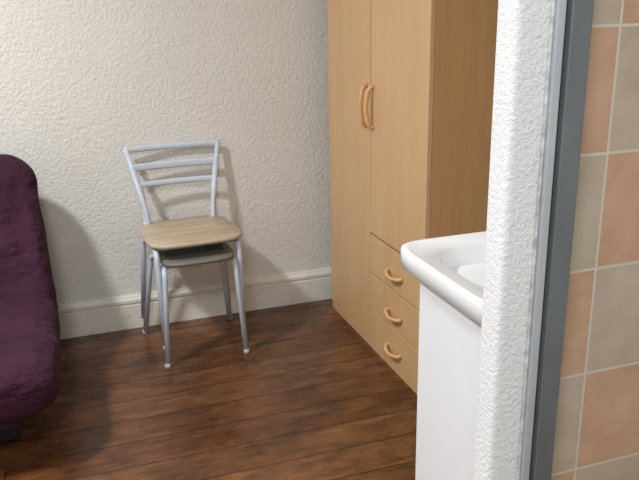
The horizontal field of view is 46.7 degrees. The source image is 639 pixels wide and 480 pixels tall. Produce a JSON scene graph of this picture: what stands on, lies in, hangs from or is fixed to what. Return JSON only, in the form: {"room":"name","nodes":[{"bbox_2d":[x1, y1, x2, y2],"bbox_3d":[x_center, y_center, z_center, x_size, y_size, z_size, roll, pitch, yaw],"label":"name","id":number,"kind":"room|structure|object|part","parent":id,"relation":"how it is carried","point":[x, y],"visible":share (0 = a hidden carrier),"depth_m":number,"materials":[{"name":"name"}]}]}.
{"room":"studio apartment","nodes":[
{"label":"studio apartment","id":0,"kind":"room"},
{"bbox_2d":[0,0,330,304],"bbox_3d":[-1.347,-0.798,2.909,4.050,2.800,0.100,-7,19,-18],"label":"wall","id":1,"kind":"structure","parent":0,"point":[82,82],"depth_m":3.21,"materials":[{"name":"beige paint"}]},
{"bbox_2d":[58,267,331,338],"bbox_3d":[-1.304,0.383,3.225,3.850,0.158,0.022,-7,19,-18],"label":"baseboard","id":2,"kind":"structure","parent":1,"relation":"attached to","point":[97,316],"depth_m":3.45,"materials":[{"name":"paint"}]},
{"bbox_2d":[0,299,416,479],"bbox_3d":[-0.504,1.183,1.094,3.850,0.100,4.840,-7,19,-18],"label":"floor","id":3,"kind":"structure","parent":0,"point":[310,398],"depth_m":2.69,"materials":[{"name":"brown wood"}]},
{"bbox_2d":[0,154,61,442],"bbox_3d":[-1.809,0.285,2.368,1.830,0.883,0.962,-7,19,-18],"label":"futon sofa","id":4,"kind":"object","parent":3,"relation":"on","point":[30,351],"visible":1,"depth_m":2.60,"materials":[{"name":"purple fabric"}]},
{"bbox_3d":[-1.893,0.092,2.545,1.826,0.690,0.188,-7,-14,-18],"label":"backrest","id":5,"kind":"part","parent":4,"relation":"part of","materials":[{"name":"purple fabric"}]},
{"bbox_3d":[-1.762,0.449,2.301,1.821,0.221,0.720,-7,23,-18],"label":"seat mattress","id":6,"kind":"part","parent":4,"relation":"part of","materials":[{"name":"purple fabric"}]},
{"bbox_2d":[129,157,248,368],"bbox_3d":[-0.544,0.079,3.131,0.416,0.769,0.439,-8,19,-21],"label":"chair","id":7,"kind":"object","parent":3,"relation":"on","point":[220,252],"visible":0.68,"depth_m":3.09,"materials":[{"name":"silver metal"}]},
{"bbox_3d":[-0.726,0.241,3.223,0.174,0.412,0.033,15,23,40],"label":"leg","id":8,"kind":"part","parent":7,"relation":"part of","materials":[{"name":"grey metal"}]},
{"bbox_3d":[-0.692,0.102,3.075,0.070,0.763,0.425,-8,19,-21],"label":"leg and post","id":9,"kind":"part","parent":7,"relation":"part of","materials":[{"name":"grey metal"}]},
{"bbox_3d":[-0.628,-0.331,3.201,0.379,0.026,0.027,-8,19,-21],"label":"rail","id":10,"kind":"part","parent":7,"relation":"part of","materials":[{"name":"grey metal"}]},
{"bbox_3d":[-0.619,-0.255,3.206,0.349,0.026,0.027,-8,19,-21],"label":"rail","id":11,"kind":"part","parent":7,"relation":"part of","materials":[{"name":"grey metal"}]},
{"bbox_2d":[123,139,246,350],"bbox_3d":[-0.552,0.005,3.127,0.422,0.769,0.439,-8,19,-21],"label":"chair","id":12,"kind":"object","parent":7,"relation":"on","point":[171,234],"visible":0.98,"depth_m":3.11,"materials":[{"name":"laminate"}]},
{"bbox_3d":[-0.749,0.169,3.212,0.023,0.412,0.165,-15,22,-37],"label":"leg","id":13,"kind":"part","parent":12,"relation":"part of","materials":[{"name":"grey metal"}]},
{"bbox_3d":[-0.714,0.029,3.065,0.071,0.763,0.425,-8,19,-21],"label":"leg and post","id":14,"kind":"part","parent":12,"relation":"part of","materials":[{"name":"grey metal"}]},
{"bbox_3d":[-0.636,-0.406,3.197,0.411,0.026,0.027,-8,19,-21],"label":"rail","id":15,"kind":"part","parent":12,"relation":"part of","materials":[{"name":"grey metal"}]},
{"bbox_3d":[-0.627,-0.326,3.203,0.374,0.026,0.027,-8,19,-21],"label":"rail","id":16,"kind":"part","parent":12,"relation":"part of","materials":[{"name":"grey metal"}]},
{"bbox_3d":[-0.541,-0.036,3.083,0.388,0.018,0.375,-8,19,-21],"label":"seat","id":17,"kind":"part","parent":12,"relation":"part of","materials":[{"name":"laminate"}]},
{"bbox_3d":[-0.426,0.124,3.334,0.023,0.412,0.165,-2,18,-4],"label":"leg","id":18,"kind":"part","parent":12,"relation":"part of","materials":[{"name":"grey metal"}]},
{"bbox_3d":[-0.389,-0.016,3.188,0.071,0.763,0.425,-8,19,-21],"label":"leg and post","id":19,"kind":"part","parent":12,"relation":"part of","materials":[{"name":"grey metal"}]},
{"bbox_3d":[-0.533,0.038,3.087,0.304,0.018,0.375,-8,19,-21],"label":"seat","id":20,"kind":"part","parent":7,"relation":"part of","materials":[{"name":"grey laminate"}]},
{"bbox_3d":[-0.433,0.200,3.333,0.033,0.412,0.174,0,18,4],"label":"leg","id":21,"kind":"part","parent":7,"relation":"part of","materials":[{"name":"grey metal"}]},
{"bbox_3d":[-0.395,0.060,3.187,0.070,0.763,0.425,-8,19,-21],"label":"leg and post","id":22,"kind":"part","parent":7,"relation":"part of","materials":[{"name":"grey metal"}]},
{"bbox_2d":[327,0,497,393],"bbox_3d":[0.415,-0.532,2.923,0.538,2.020,0.950,-7,19,-18],"label":"wardrobe","id":23,"kind":"object","parent":3,"relation":"on","point":[411,82],"visible":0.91,"depth_m":2.68,"materials":[{"name":"brown wood"}]},
{"bbox_3d":[0.126,-0.591,3.066,0.017,1.984,0.468,-7,19,-18],"label":"door","id":24,"kind":"part","parent":23,"relation":"part of","materials":[{"name":"brown wood"}]},
{"bbox_3d":[0.170,-0.522,2.874,0.043,0.175,0.018,-11,20,-29],"label":"handle","id":25,"kind":"part","parent":23,"relation":"part of","materials":[{"name":"brown wood"}]},
{"bbox_3d":[0.189,-0.505,2.821,0.043,0.175,0.018,-3,18,-7],"label":"handle","id":26,"kind":"part","parent":23,"relation":"part of","materials":[{"name":"brown wood"}]},
{"bbox_3d":[0.280,0.439,2.904,0.039,0.026,0.135,-7,19,-18],"label":"drawer handle","id":27,"kind":"part","parent":23,"relation":"part of","materials":[{"name":"brown wood"}]},
{"bbox_3d":[0.277,0.293,2.858,0.039,0.026,0.135,-7,19,-18],"label":"drawer handle","id":28,"kind":"part","parent":23,"relation":"part of","materials":[{"name":"brown wood"}]},
{"bbox_3d":[0.274,0.137,2.808,0.039,0.026,0.135,-7,19,-18],"label":"drawer handle","id":29,"kind":"part","parent":23,"relation":"part of","materials":[{"name":"brown wood"}]},
{"bbox_3d":[0.300,0.419,2.916,0.017,0.145,0.478,-7,19,-18],"label":"drawer","id":30,"kind":"part","parent":23,"relation":"part of","materials":[{"name":"brown wood"}]},
{"bbox_3d":[0.297,0.272,2.869,0.017,0.152,0.478,-7,19,-18],"label":"drawer","id":31,"kind":"part","parent":23,"relation":"part of","materials":[{"name":"brown wood"}]},
{"bbox_3d":[0.295,0.119,2.819,0.017,0.159,0.478,-7,19,-18],"label":"drawer","id":32,"kind":"part","parent":23,"relation":"part of","materials":[{"name":"brown wood"}]},
{"bbox_3d":[0.279,-0.684,2.563,0.017,1.506,0.478,-7,19,-18],"label":"door","id":33,"kind":"part","parent":23,"relation":"part of","materials":[{"name":"brown wood"}]},
{"bbox_2d":[401,231,485,479],"bbox_3d":[0.431,0.387,1.737,0.376,0.991,0.446,-7,19,-18],"label":"vanity","id":34,"kind":"object","parent":3,"relation":"on","point":[449,270],"visible":0.2,"depth_m":1.68,"materials":[{"name":"white ceramic"}]},
{"bbox_2d":[401,231,485,323],"bbox_3d":[0.426,0.110,1.648,0.376,0.133,0.446,-7,19,-18],"label":"basin","id":35,"kind":"object","parent":34,"relation":"in","point":[449,270],"depth_m":1.68,"materials":[{"name":"white ceramic"}]},
{"bbox_3d":[0.306,0.473,1.683,0.016,0.705,0.349,-7,19,-18],"label":"cabinet door","id":36,"kind":"part","parent":34,"relation":"part of","materials":[{"name":"white laminate"}]},
{"bbox_2d":[473,0,550,479],"bbox_3d":[0.307,-0.250,1.093,0.085,2.600,0.057,-7,19,-18],"label":"wall partition","id":37,"kind":"structure","parent":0,"point":[522,37],"depth_m":1.14,"materials":[{"name":"white paint"}]},
{"bbox_2d":[551,0,638,479],"bbox_3d":[0.783,-0.316,1.272,0.960,2.600,0.012,-7,19,-18],"label":"tiled wall","id":38,"kind":"structure","parent":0,"point":[597,431],"depth_m":1.28,"materials":[{"name":"tile"}]},
{"bbox_3d":[0.881,-0.423,1.603,0.545,2.600,0.578,-7,19,-18],"label":"wall","id":39,"kind":"structure","parent":0,"visible":0},
{"bbox_2d":[516,0,554,479],"bbox_3d":[0.335,-0.004,1.145,0.004,2.100,0.006,-7,19,-18],"label":"caulk line","id":40,"kind":"object","parent":39,"relation":"attached to","point":[552,11],"visible":1,"depth_m":1.14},
{"bbox_2d":[520,0,566,479],"bbox_3d":[0.345,-0.004,1.145,0.014,2.100,0.012,-7,19,-18],"label":"door trim","id":41,"kind":"object","parent":39,"relation":"attached to","point":[560,5],"visible":1,"depth_m":1.13,"materials":[{"name":"paint"}]},
{"bbox_2d":[529,0,593,479],"bbox_3d":[0.365,-0.013,1.170,0.041,2.100,0.064,-7,19,-18],"label":"door frame","id":42,"kind":"object","parent":39,"relation":"attached to","point":[579,18],"depth_m":1.14,"materials":[{"name":"grey metal"}]},
{"bbox_3d":[0.353,-0.006,1.150,0.005,2.100,0.006,-7,19,-18],"label":"groove","id":43,"kind":"part","parent":42,"relation":"part of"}
]}

